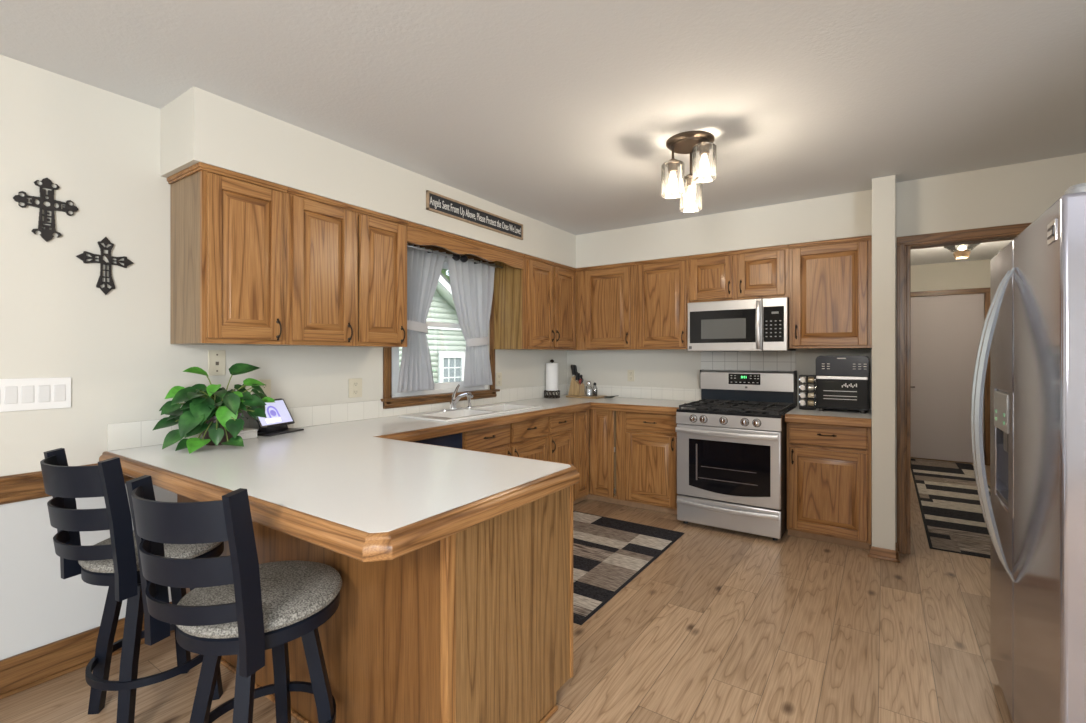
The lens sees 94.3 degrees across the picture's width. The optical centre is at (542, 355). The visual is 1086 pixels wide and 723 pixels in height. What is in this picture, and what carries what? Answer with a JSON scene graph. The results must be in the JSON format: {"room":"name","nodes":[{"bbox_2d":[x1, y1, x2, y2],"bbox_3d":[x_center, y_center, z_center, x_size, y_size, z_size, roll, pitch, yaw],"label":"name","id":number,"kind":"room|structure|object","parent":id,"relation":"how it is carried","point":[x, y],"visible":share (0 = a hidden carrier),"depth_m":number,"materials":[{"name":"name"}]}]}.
{"room":"kitchen","nodes":[
{"label":"kitchen","id":0,"kind":"room"},
{"bbox_2d":[0,55,566,659],"bbox_3d":[-2.287,0.079,1.862,0.140,2.520,9.120,0,0,34],"label":"wall","id":1,"kind":"structure","parent":0,"point":[101,148],"depth_m":2.18,"materials":[{"name":"white paint"}]},
{"bbox_2d":[0,377,70,411],"bbox_3d":[-2.066,0.156,2.053,0.011,0.130,0.204,0,0,34],"label":"switch plate","id":2,"kind":"object","parent":1,"relation":"attached to","point":[20,394],"visible":1,"depth_m":2.04,"materials":[{"name":"white plastic"}]},
{"bbox_2d":[4,386,17,403],"bbox_3d":[-2.106,0.156,1.992,0.008,0.070,0.037,0,0,34],"label":"rocker switch","id":3,"kind":"object","parent":2,"relation":"attached to","point":[10,392],"depth_m":1.99,"materials":[{"name":"white plastic"}]},
{"bbox_2d":[21,386,33,402],"bbox_3d":[-2.079,0.156,2.031,0.008,0.070,0.037,0,0,34],"label":"rocker switch","id":4,"kind":"object","parent":2,"relation":"attached to","point":[27,392],"depth_m":2.03,"materials":[{"name":"white plastic"}]},
{"bbox_2d":[38,385,49,401],"bbox_3d":[-2.052,0.156,2.071,0.008,0.070,0.037,0,0,34],"label":"rocker switch","id":5,"kind":"object","parent":2,"relation":"attached to","point":[43,390],"depth_m":2.07,"materials":[{"name":"white plastic"}]},
{"bbox_2d":[54,384,65,401],"bbox_3d":[-2.026,0.156,2.110,0.008,0.070,0.037,0,0,34],"label":"rocker switch","id":6,"kind":"object","parent":2,"relation":"attached to","point":[59,389],"depth_m":2.11,"materials":[{"name":"white plastic"}]},
{"bbox_2d":[13,178,77,241],"bbox_3d":[-2.048,-0.603,2.078,0.008,0.264,0.195,0,0,34],"label":"wall cross","id":7,"kind":"object","parent":1,"relation":"attached to","point":[46,234],"visible":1,"depth_m":2.07,"materials":[{"name":"grey metal"}]},
{"bbox_2d":[0,463,134,504],"bbox_3d":[-3.319,0.528,0.193,0.024,0.109,5.200,0,0,34],"label":"trim","id":8,"kind":"structure","parent":1,"relation":"attached to","point":[24,486],"depth_m":2.01,"materials":[{"name":"brown wood"}]},
{"bbox_2d":[0,601,174,699],"bbox_3d":[-3.279,1.266,0.251,0.026,0.147,5.340,0,0,34],"label":"baseboard","id":9,"kind":"structure","parent":1,"relation":"attached to","point":[23,671],"depth_m":2.08,"materials":[{"name":"brown wood"}]},
{"bbox_2d":[76,237,132,294],"bbox_3d":[-1.941,-0.399,2.235,0.008,0.258,0.199,0,0,34],"label":"wall cross","id":10,"kind":"object","parent":1,"relation":"attached to","point":[105,241],"visible":1,"depth_m":2.23,"materials":[{"name":"grey metal"}]},
{"bbox_2d":[208,350,225,375],"bbox_3d":[-1.690,0.037,2.610,0.008,0.132,0.082,0,0,34],"label":"wall outlet","id":11,"kind":"object","parent":1,"relation":"attached to","point":[216,358],"visible":1,"depth_m":2.61,"materials":[{"name":"beige plastic"}]},
{"bbox_2d":[167,162,287,344],"bbox_3d":[-1.541,-0.457,2.482,0.392,0.803,0.400,0,0,34],"label":"upper cabinet","id":12,"kind":"object","parent":1,"relation":"attached to","point":[228,228],"visible":1,"depth_m":2.36,"materials":[{"name":"brown wood"}]},
{"bbox_2d":[258,379,270,397],"bbox_3d":[-1.556,0.194,2.808,0.009,0.122,0.078,0,0,34],"label":"wall outlet","id":13,"kind":"object","parent":1,"relation":"attached to","point":[266,388],"visible":0.48,"depth_m":2.82,"materials":[{"name":"beige plastic"}]},
{"bbox_2d":[254,187,408,346],"bbox_3d":[-1.208,-0.457,2.973,0.392,0.803,0.786,0,0,34],"label":"upper cabinet","id":14,"kind":"object","parent":1,"relation":"attached to","point":[346,264],"visible":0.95,"depth_m":2.82,"materials":[{"name":"brown wood"}]},
{"bbox_2d":[407,222,523,268],"bbox_3d":[-0.520,-0.792,3.737,0.035,0.130,1.248,0,0,34],"label":"valance board","id":15,"kind":"object","parent":14,"relation":"attached to","point":[417,234],"visible":0.99,"depth_m":3.62,"materials":[{"name":"brown wood"}]},
{"bbox_2d":[107,384,566,450],"bbox_3d":[-0.838,0.364,3.869,0.008,0.120,3.930,0,0,34],"label":"wall tiles","id":16,"kind":"structure","parent":1,"relation":"attached to","point":[125,435],"depth_m":3.12,"materials":[{"name":"tile"}]},
{"bbox_2d":[349,378,361,397],"bbox_3d":[-1.227,0.211,3.294,0.009,0.124,0.100,0,0,34],"label":"wall outlet","id":17,"kind":"object","parent":1,"relation":"attached to","point":[355,385],"visible":1,"depth_m":3.29,"materials":[{"name":"beige plastic"}]},
{"bbox_2d":[380,242,499,408],"bbox_3d":[-0.794,-0.237,3.994,0.160,1.208,1.245,0,0,34],"label":"window","id":18,"kind":"structure","parent":1,"relation":"in","point":[443,392],"depth_m":3.85,"materials":[{"name":"brown wood"}]},
{"bbox_2d":[407,244,502,267],"bbox_3d":[-0.692,-0.765,3.940,0.139,0.059,1.090,0,0,34],"label":"curtain rod","id":19,"kind":"object","parent":18,"relation":"attached to","point":[456,257],"visible":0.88,"depth_m":3.88,"materials":[{"name":"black metal"}]},
{"bbox_2d":[397,243,445,392],"bbox_3d":[-0.872,-0.266,3.673,0.084,1.040,0.480,0,0,34],"label":"curtain","id":20,"kind":"object","parent":19,"relation":"hanging from","point":[424,269],"visible":0.87,"depth_m":3.62,"materials":[{"name":"grey fabric"}]},
{"bbox_2d":[447,254,494,386],"bbox_3d":[-0.569,-0.268,4.121,0.084,1.035,0.570,0,0,34],"label":"curtain","id":21,"kind":"object","parent":19,"relation":"hanging from","point":[472,285],"visible":0.96,"depth_m":4.12,"materials":[{"name":"grey fabric"}]},
{"bbox_2d":[496,372,501,385],"bbox_3d":[-0.396,0.212,4.521,0.009,0.122,0.078,0,0,34],"label":"wall outlet","id":22,"kind":"object","parent":1,"relation":"attached to","point":[498,375],"visible":1,"depth_m":4.52,"materials":[{"name":"beige plastic"}]},
{"bbox_2d":[493,254,575,350],"bbox_3d":[0.070,-0.457,4.860,0.392,0.803,1.264,0,0,34],"label":"upper cabinet","id":23,"kind":"object","parent":1,"relation":"attached to","point":[535,304],"visible":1,"depth_m":4.41,"materials":[{"name":"brown wood"}]},
{"bbox_2d":[0,458,1013,722],"bbox_3d":[2.386,1.389,0.737,9.140,0.100,12.700,0,0,34],"label":"floor","id":24,"kind":"structure","parent":0,"point":[724,625],"depth_m":2.30,"materials":[{"name":"brown wood"}]},
{"bbox_2d":[40,448,223,722],"bbox_3d":[-1.503,0.838,1.891,0.448,1.006,0.546,0,0,26],"label":"bar stool","id":25,"kind":"object","parent":24,"relation":"on","point":[113,562],"visible":0.64,"depth_m":1.73,"materials":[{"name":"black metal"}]},
{"bbox_2d":[78,530,221,572],"bbox_3d":[-1.482,0.718,1.935,0.448,0.058,0.448,0,0,26],"label":"seat cushion","id":26,"kind":"object","parent":25,"relation":"on","point":[204,550],"depth_m":1.80,"materials":[{"name":"grey fabric"}]},
{"bbox_2d":[126,475,341,722],"bbox_3d":[-0.871,0.838,1.491,0.448,1.006,0.546,0,0,22],"label":"bar stool","id":27,"kind":"object","parent":24,"relation":"on","point":[243,607],"visible":1,"depth_m":1.34,"materials":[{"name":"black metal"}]},
{"bbox_2d":[176,560,341,638],"bbox_3d":[-0.853,0.718,1.536,0.448,0.058,0.448,0,0,22],"label":"seat cushion","id":28,"kind":"object","parent":27,"relation":"on","point":[295,594],"depth_m":1.45,"materials":[{"name":"grey fabric"}]},
{"bbox_2d":[177,485,572,722],"bbox_3d":[-0.837,0.901,2.228,1.848,0.876,0.713,0,0,34],"label":"base cabinet","id":29,"kind":"object","parent":24,"relation":"on","point":[474,624],"visible":0.47,"depth_m":1.65,"materials":[{"name":"brown wood"}]},
{"bbox_2d":[99,395,693,561],"bbox_3d":[-0.061,0.455,3.324,1.903,0.060,3.958,0,0,34],"label":"countertop","id":30,"kind":"structure","parent":29,"relation":"on","point":[361,490],"depth_m":1.79,"materials":[{"name":"white laminate"}]},
{"bbox_2d":[152,363,274,453],"bbox_3d":[-1.526,0.231,2.403,0.440,0.388,0.514,0,0,34],"label":"potted plant","id":31,"kind":"object","parent":30,"relation":"on","point":[214,412],"visible":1,"depth_m":2.32,"materials":[{"name":"green plant"}]},
{"bbox_2d":[237,427,257,438],"bbox_3d":[-1.568,0.402,2.594,0.144,0.044,0.124,0,0,34],"label":"box","id":32,"kind":"object","parent":30,"relation":"on","point":[246,433],"visible":0.51,"depth_m":2.57,"materials":[{"name":"white plastic"}]},
{"bbox_2d":[256,398,303,435],"bbox_3d":[-1.470,0.335,2.777,0.156,0.179,0.236,0,0,18],"label":"display","id":33,"kind":"object","parent":30,"relation":"on","point":[278,415],"visible":0.88,"depth_m":2.78,"materials":[{"name":"grey"}]},
{"bbox_2d":[443,384,472,410],"bbox_3d":[-0.616,0.319,3.816,0.241,0.190,0.200,0,0,34],"label":"faucet","id":34,"kind":"object","parent":30,"relation":"on","point":[454,399],"visible":1,"depth_m":3.84,"materials":[{"name":"silver metal"}]},
{"bbox_2d":[398,403,541,421],"bbox_3d":[-0.503,0.495,3.818,0.462,0.161,1.102,0,0,34],"label":"sink","id":35,"kind":"object","parent":30,"relation":"in","point":[498,408],"visible":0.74,"depth_m":3.80,"materials":[{"name":"white ceramic"}]},
{"bbox_2d":[467,392,472,407],"bbox_3d":[-0.587,0.350,3.998,0.047,0.127,0.085,0,0,0],"label":"sprayer","id":36,"kind":"object","parent":35,"relation":"on","point":[468,398],"visible":0.85,"depth_m":4.00,"materials":[{"name":"silver metal"}]},
{"bbox_2d":[544,359,559,397],"bbox_3d":[0.092,0.231,5.088,0.164,0.388,0.163,0,0,34],"label":"paper towel holder","id":37,"kind":"object","parent":30,"relation":"on","point":[551,360],"visible":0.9,"depth_m":5.04,"materials":[{"name":"brown metal"}]},
{"bbox_2d":[546,363,557,390],"bbox_3d":[0.092,0.213,5.088,0.128,0.275,0.128,0,0,34],"label":"paper towel roll","id":38,"kind":"object","parent":37,"relation":"on","point":[551,368],"visible":1,"depth_m":5.03,"materials":[{"name":"white paper"}]},
{"bbox_2d":[544,390,559,397],"bbox_3d":[0.092,0.388,5.088,0.164,0.073,0.163,0,0,34],"label":"basket","id":39,"kind":"object","parent":37,"relation":"on","point":[545,396],"depth_m":5.04,"materials":[{"name":"brown metal"}]},
{"bbox_2d":[566,395,604,398],"bbox_3d":[0.443,0.416,5.134,0.360,0.018,0.230,0,0,34],"label":"cutting board","id":40,"kind":"object","parent":30,"relation":"on","point":[571,396],"visible":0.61,"depth_m":5.04,"materials":[{"name":"brown wood"}]},
{"bbox_2d":[568,376,584,395],"bbox_3d":[0.345,0.309,5.194,0.130,0.195,0.110,0,0,34],"label":"knife block","id":41,"kind":"object","parent":40,"relation":"on","point":[576,389],"visible":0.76,"depth_m":5.15,"materials":[{"name":"beige wood"}]},
{"bbox_2d":[586,381,591,395],"bbox_3d":[0.468,0.333,5.117,0.060,0.146,0.060,0,0,34],"label":"jar","id":42,"kind":"object","parent":40,"relation":"on","point":[588,391],"visible":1,"depth_m":5.10,"materials":[{"name":"clear glass"}]},
{"bbox_2d":[592,382,596,395],"bbox_3d":[0.523,0.338,5.074,0.050,0.136,0.050,0,0,34],"label":"bottle","id":43,"kind":"object","parent":40,"relation":"on","point":[594,392],"visible":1,"depth_m":5.06,"materials":[{"name":"clear glass"}]},
{"bbox_2d":[413,433,461,448],"bbox_3d":[-0.927,0.903,3.165,0.610,0.872,0.604,0,0,34],"label":"dishwasher","id":44,"kind":"object","parent":24,"relation":"on","point":[454,440],"visible":0.02,"depth_m":3.13,"materials":[{"name":"black"}]},
{"bbox_2d":[462,417,548,460],"bbox_3d":[-0.470,0.900,3.827,0.657,0.878,0.996,0,0,34],"label":"base cabinet","id":45,"kind":"object","parent":24,"relation":"on","point":[525,439],"visible":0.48,"depth_m":3.69,"materials":[{"name":"brown wood"}]},
{"bbox_2d":[548,412,572,464],"bbox_3d":[-0.083,0.900,4.399,0.657,0.878,0.383,0,0,34],"label":"base cabinet","id":46,"kind":"object","parent":24,"relation":"on","point":[560,434],"visible":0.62,"depth_m":4.22,"materials":[{"name":"brown wood"}]},
{"bbox_2d":[572,409,621,504],"bbox_3d":[0.386,0.900,4.861,0.914,0.878,0.907,0,0,34],"label":"base cabinet","id":47,"kind":"object","parent":24,"relation":"on","point":[595,432],"visible":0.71,"depth_m":4.54,"materials":[{"name":"brown wood"}]},
{"bbox_2d":[573,511,683,624],"bbox_3d":[0.228,1.335,3.413,0.965,0.007,1.560,0,0,34],"label":"rug","id":48,"kind":"object","parent":24,"relation":"on","point":[608,553],"visible":0.59,"depth_m":3.39,"materials":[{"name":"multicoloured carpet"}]},
{"bbox_2d":[619,411,677,514],"bbox_3d":[1.073,0.900,4.547,0.573,0.878,0.657,0,0,34],"label":"base cabinet","id":49,"kind":"object","parent":24,"relation":"on","point":[647,441],"visible":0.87,"depth_m":4.31,"materials":[{"name":"brown wood"}]},
{"bbox_2d":[676,370,796,540],"bbox_3d":[1.568,0.732,4.087,0.785,1.214,0.847,0,0,34],"label":"gas range","id":50,"kind":"object","parent":24,"relation":"on","point":[732,441],"visible":0.98,"depth_m":3.81,"materials":[{"name":"silver metal"}]},
{"bbox_2d":[676,399,795,417],"bbox_3d":[1.586,0.418,4.097,0.760,0.056,0.765,0,0,34],"label":"cooktop","id":51,"kind":"object","parent":50,"relation":"in","point":[714,408],"depth_m":3.93,"materials":[{"name":"black metal"}]},
{"bbox_2d":[787,422,871,549],"bbox_3d":[2.173,0.900,3.802,0.525,0.878,0.657,0,0,34],"label":"base cabinet","id":52,"kind":"object","parent":24,"relation":"on","point":[829,467],"visible":0.8,"depth_m":3.55,"materials":[{"name":"brown wood"}]},
{"bbox_2d":[785,406,871,427],"bbox_3d":[2.169,0.455,3.797,0.528,0.060,0.673,0,0,34],"label":"countertop","id":53,"kind":"structure","parent":52,"relation":"on","point":[836,417],"depth_m":3.58,"materials":[{"name":"white laminate"}]},
{"bbox_2d":[799,375,815,409],"bbox_3d":[2.098,0.289,3.994,0.120,0.272,0.120,0,0,34],"label":"spice rack","id":54,"kind":"object","parent":53,"relation":"on","point":[806,407],"visible":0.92,"depth_m":3.95,"materials":[{"name":"black metal"}]},
{"bbox_2d":[799,399,805,405],"bbox_3d":[2.069,0.372,4.001,0.051,0.051,0.107,0,0,34],"label":"spice jar","id":55,"kind":"object","parent":54,"relation":"in","point":[801,402],"visible":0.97,"depth_m":3.96,"materials":[{"name":"beige"}]},
{"bbox_2d":[799,392,805,398],"bbox_3d":[2.069,0.312,4.001,0.051,0.051,0.107,0,0,34],"label":"spice jar","id":56,"kind":"object","parent":54,"relation":"in","point":[802,395],"visible":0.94,"depth_m":3.96,"materials":[{"name":"beige"}]},
{"bbox_2d":[799,384,805,390],"bbox_3d":[2.069,0.252,4.001,0.051,0.051,0.107,0,0,34],"label":"spice jar","id":57,"kind":"object","parent":54,"relation":"in","point":[802,387],"visible":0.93,"depth_m":3.96,"materials":[{"name":"grey"}]},
{"bbox_2d":[799,377,805,382],"bbox_3d":[2.069,0.192,4.001,0.051,0.051,0.107,0,0,34],"label":"spice jar","id":58,"kind":"object","parent":54,"relation":"in","point":[801,379],"visible":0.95,"depth_m":3.96,"materials":[{"name":"beige"}]},
{"bbox_2d":[808,400,815,405],"bbox_3d":[2.114,0.372,3.952,0.058,0.047,0.047,0,0,34],"label":"spice jar","id":59,"kind":"object","parent":54,"relation":"in","point":[810,402],"visible":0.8,"depth_m":3.94,"materials":[{"name":"beige"}]},
{"bbox_2d":[808,377,815,382],"bbox_3d":[2.114,0.192,3.952,0.058,0.047,0.047,0,0,34],"label":"spice jar","id":60,"kind":"object","parent":54,"relation":"in","point":[810,379],"visible":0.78,"depth_m":3.94,"materials":[{"name":"beige"}]},
{"bbox_2d":[808,385,815,390],"bbox_3d":[2.114,0.252,3.952,0.058,0.047,0.047,0,0,34],"label":"spice jar","id":61,"kind":"object","parent":54,"relation":"in","point":[810,387],"visible":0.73,"depth_m":3.94,"materials":[{"name":"grey"}]},
{"bbox_2d":[808,392,815,398],"bbox_3d":[2.114,0.312,3.952,0.058,0.047,0.047,0,0,34],"label":"spice jar","id":62,"kind":"object","parent":54,"relation":"in","point":[810,395],"visible":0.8,"depth_m":3.94,"materials":[{"name":"beige"}]},
{"bbox_2d":[816,356,869,413],"bbox_3d":[2.309,0.213,3.876,0.344,0.424,0.309,0,0,34],"label":"toaster oven","id":63,"kind":"object","parent":53,"relation":"on","point":[842,382],"visible":1,"depth_m":3.75,"materials":[{"name":"black metal"}]},
{"bbox_2d":[911,459,989,558],"bbox_3d":[3.977,1.335,4.841,0.630,0.007,3.680,0,0,34],"label":"rug","id":64,"kind":"object","parent":24,"relation":"on","point":[947,493],"visible":0.75,"depth_m":4.41,"materials":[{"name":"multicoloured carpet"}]},
{"bbox_2d":[970,183,1085,722],"bbox_3d":[1.887,0.451,1.513,0.898,1.776,1.035,0,0,34],"label":"refrigerator","id":65,"kind":"object","parent":24,"relation":"on","point":[1033,332],"visible":1,"depth_m":1.46,"materials":[{"name":"grey metal"}]},
{"bbox_2d":[160,86,871,267],"bbox_3d":[0.374,-1.020,3.169,2.800,0.322,3.731,0,0,34],"label":"soffit","id":66,"kind":"structure","parent":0,"point":[199,125],"depth_m":3.27,"materials":[{"name":"white paint"}]},
{"bbox_2d":[426,190,522,239],"bbox_3d":[-0.468,-1.027,3.754,0.019,0.127,1.058,0,0,34],"label":"wall sign","id":67,"kind":"object","parent":66,"relation":"attached to","point":[435,202],"visible":1,"depth_m":3.67,"materials":[{"name":"grey wood"}]},
{"bbox_2d":[0,0,1085,265],"bbox_3d":[2.386,-1.231,0.737,9.140,0.100,12.700,0,0,34],"label":"ceiling","id":68,"kind":"structure","parent":0,"point":[560,114],"depth_m":2.14,"materials":[{"name":"white paint"}]},
{"bbox_2d":[661,131,716,211],"bbox_3d":[0.818,-1.004,2.773,0.289,0.352,0.277,0,0,34],"label":"ceiling light","id":69,"kind":"object","parent":68,"relation":"attached to","point":[688,142],"visible":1,"depth_m":2.73,"materials":[{"name":"brown metal"}]},
{"bbox_2d":[944,243,980,258],"bbox_3d":[4.241,-1.083,5.097,0.290,0.194,0.290,0,0,34],"label":"ceiling light","id":70,"kind":"object","parent":68,"relation":"attached to","point":[962,251],"visible":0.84,"depth_m":5.06,"materials":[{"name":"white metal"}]},
{"bbox_2d":[567,349,871,409],"bbox_3d":[1.508,0.079,4.726,2.930,2.520,0.120,0,0,34],"label":"wall","id":71,"kind":"structure","parent":0,"point":[652,368],"depth_m":4.93,"materials":[{"name":"white paint"}]},
{"bbox_2d":[576,262,634,349],"bbox_3d":[0.681,-0.457,4.939,0.627,0.803,0.447,0,0,34],"label":"upper cabinet","id":72,"kind":"object","parent":71,"relation":"attached to","point":[605,294],"visible":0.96,"depth_m":4.76,"materials":[{"name":"brown wood"}]},
{"bbox_2d":[628,370,633,380],"bbox_3d":[0.886,0.201,5.069,0.075,0.115,0.009,0,0,34],"label":"wall outlet","id":73,"kind":"object","parent":71,"relation":"attached to","point":[630,372],"visible":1,"depth_m":5.07,"materials":[{"name":"beige plastic"}]},
{"bbox_2d":[567,384,700,400],"bbox_3d":[0.867,0.367,5.083,1.452,0.116,0.008,0,0,34],"label":"wall tiles","id":74,"kind":"structure","parent":71,"relation":"attached to","point":[685,394],"depth_m":4.96,"materials":[{"name":"tile"}]},
{"bbox_2d":[634,256,688,349],"bbox_3d":[1.147,-0.457,4.624,0.496,0.803,0.447,0,0,34],"label":"upper cabinet","id":75,"kind":"object","parent":71,"relation":"attached to","point":[661,285],"visible":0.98,"depth_m":4.45,"materials":[{"name":"brown wood"}]},
{"bbox_2d":[688,245,788,302],"bbox_3d":[1.678,-0.656,4.264,0.785,0.406,0.447,0,0,34],"label":"upper cabinet","id":76,"kind":"object","parent":71,"relation":"attached to","point":[756,273],"visible":0.94,"depth_m":4.08,"materials":[{"name":"brown wood"}]},
{"bbox_2d":[688,297,795,351],"bbox_3d":[1.664,-0.243,4.237,0.774,0.414,0.496,0,0,34],"label":"microwave","id":77,"kind":"object","parent":76,"relation":"attached to","point":[750,325],"visible":0.98,"depth_m":4.05,"materials":[{"name":"silver metal"}]},
{"bbox_2d":[701,351,795,370],"bbox_3d":[1.795,0.197,4.454,0.792,0.485,0.008,0,0,34],"label":"wall tiles","id":78,"kind":"object","parent":71,"relation":"attached to","point":[741,360],"depth_m":4.43,"materials":[{"name":"tile"}]},
{"bbox_2d":[789,235,871,348],"bbox_3d":[2.226,-0.457,3.893,0.537,0.803,0.447,0,0,34],"label":"upper cabinet","id":79,"kind":"object","parent":71,"relation":"attached to","point":[830,281],"visible":0.98,"depth_m":3.72,"materials":[{"name":"brown wood"}]},
{"bbox_2d":[872,175,894,549],"bbox_3d":[2.439,0.079,3.606,0.130,2.520,0.690,0,0,34],"label":"wall partition","id":80,"kind":"structure","parent":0,"point":[883,188],"depth_m":3.32,"materials":[{"name":"white paint"}]},
{"bbox_2d":[867,542,899,562],"bbox_3d":[2.286,1.304,3.380,0.178,0.070,0.196,0,0,34],"label":"baseboard","id":81,"kind":"structure","parent":80,"relation":"attached to","point":[874,552],"depth_m":3.31,"materials":[{"name":"brown wood"}]},
{"bbox_2d":[897,222,1032,553],"bbox_3d":[2.852,0.266,3.199,0.990,2.146,0.148,0,0,34],"label":"door frame","id":82,"kind":"structure","parent":80,"relation":"attached to","point":[904,243],"depth_m":3.40,"materials":[{"name":"brown wood"}]},
{"bbox_2d":[911,259,990,296],"bbox_3d":[5.083,0.079,6.501,1.260,2.520,0.130,0,0,34],"label":"wall","id":83,"kind":"structure","parent":0,"point":[976,273],"depth_m":6.37,"materials":[{"name":"white paint"}]},
{"bbox_2d":[911,457,972,463],"bbox_3d":[4.027,1.299,4.825,1.130,0.080,3.830,0,0,34],"label":"baseboard","id":84,"kind":"structure","parent":83,"relation":"attached to","point":[911,457],"depth_m":6.40,"materials":[{"name":"brown wood"}]},
{"bbox_2d":[911,287,989,465],"bbox_3d":[5.046,0.254,6.398,0.993,2.170,0.079,0,0,34],"label":"door","id":85,"kind":"structure","parent":83,"relation":"in","point":[946,331],"depth_m":6.38,"materials":[{"name":"grey paint"}]},
{"bbox_2d":[895,153,1085,542],"bbox_3d":[2.908,0.079,3.174,1.130,2.520,0.120,0,0,34],"label":"wall","id":86,"kind":"structure","parent":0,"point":[1019,193],"depth_m":3.19,"materials":[{"name":"white paint"}]},
{"label":"outside","id":87,"kind":"structure","parent":0,"visible":0},
{"bbox_3d":[-8.008,1.889,20.161,29.860,0.100,65.000,0,0,34],"label":"lawn","id":88,"kind":"structure","parent":87,"visible":0},
{"bbox_2d":[399,273,465,382],"bbox_3d":[-6.359,-0.741,10.347,7.000,5.160,10.400,0,0,34],"label":"house","id":89,"kind":"structure","parent":88,"relation":"on","point":[447,346],"depth_m":10.85,"materials":[{"name":"green"}]},
{"bbox_2d":[441,269,449,280],"bbox_3d":[-5.731,-2.977,25.207,7.068,9.649,8.772,0,0,34],"label":"tree","id":90,"kind":"object","parent":88,"relation":"on","point":[443,271],"visible":0.02,"depth_m":23.75,"materials":[{"name":"green plant"}]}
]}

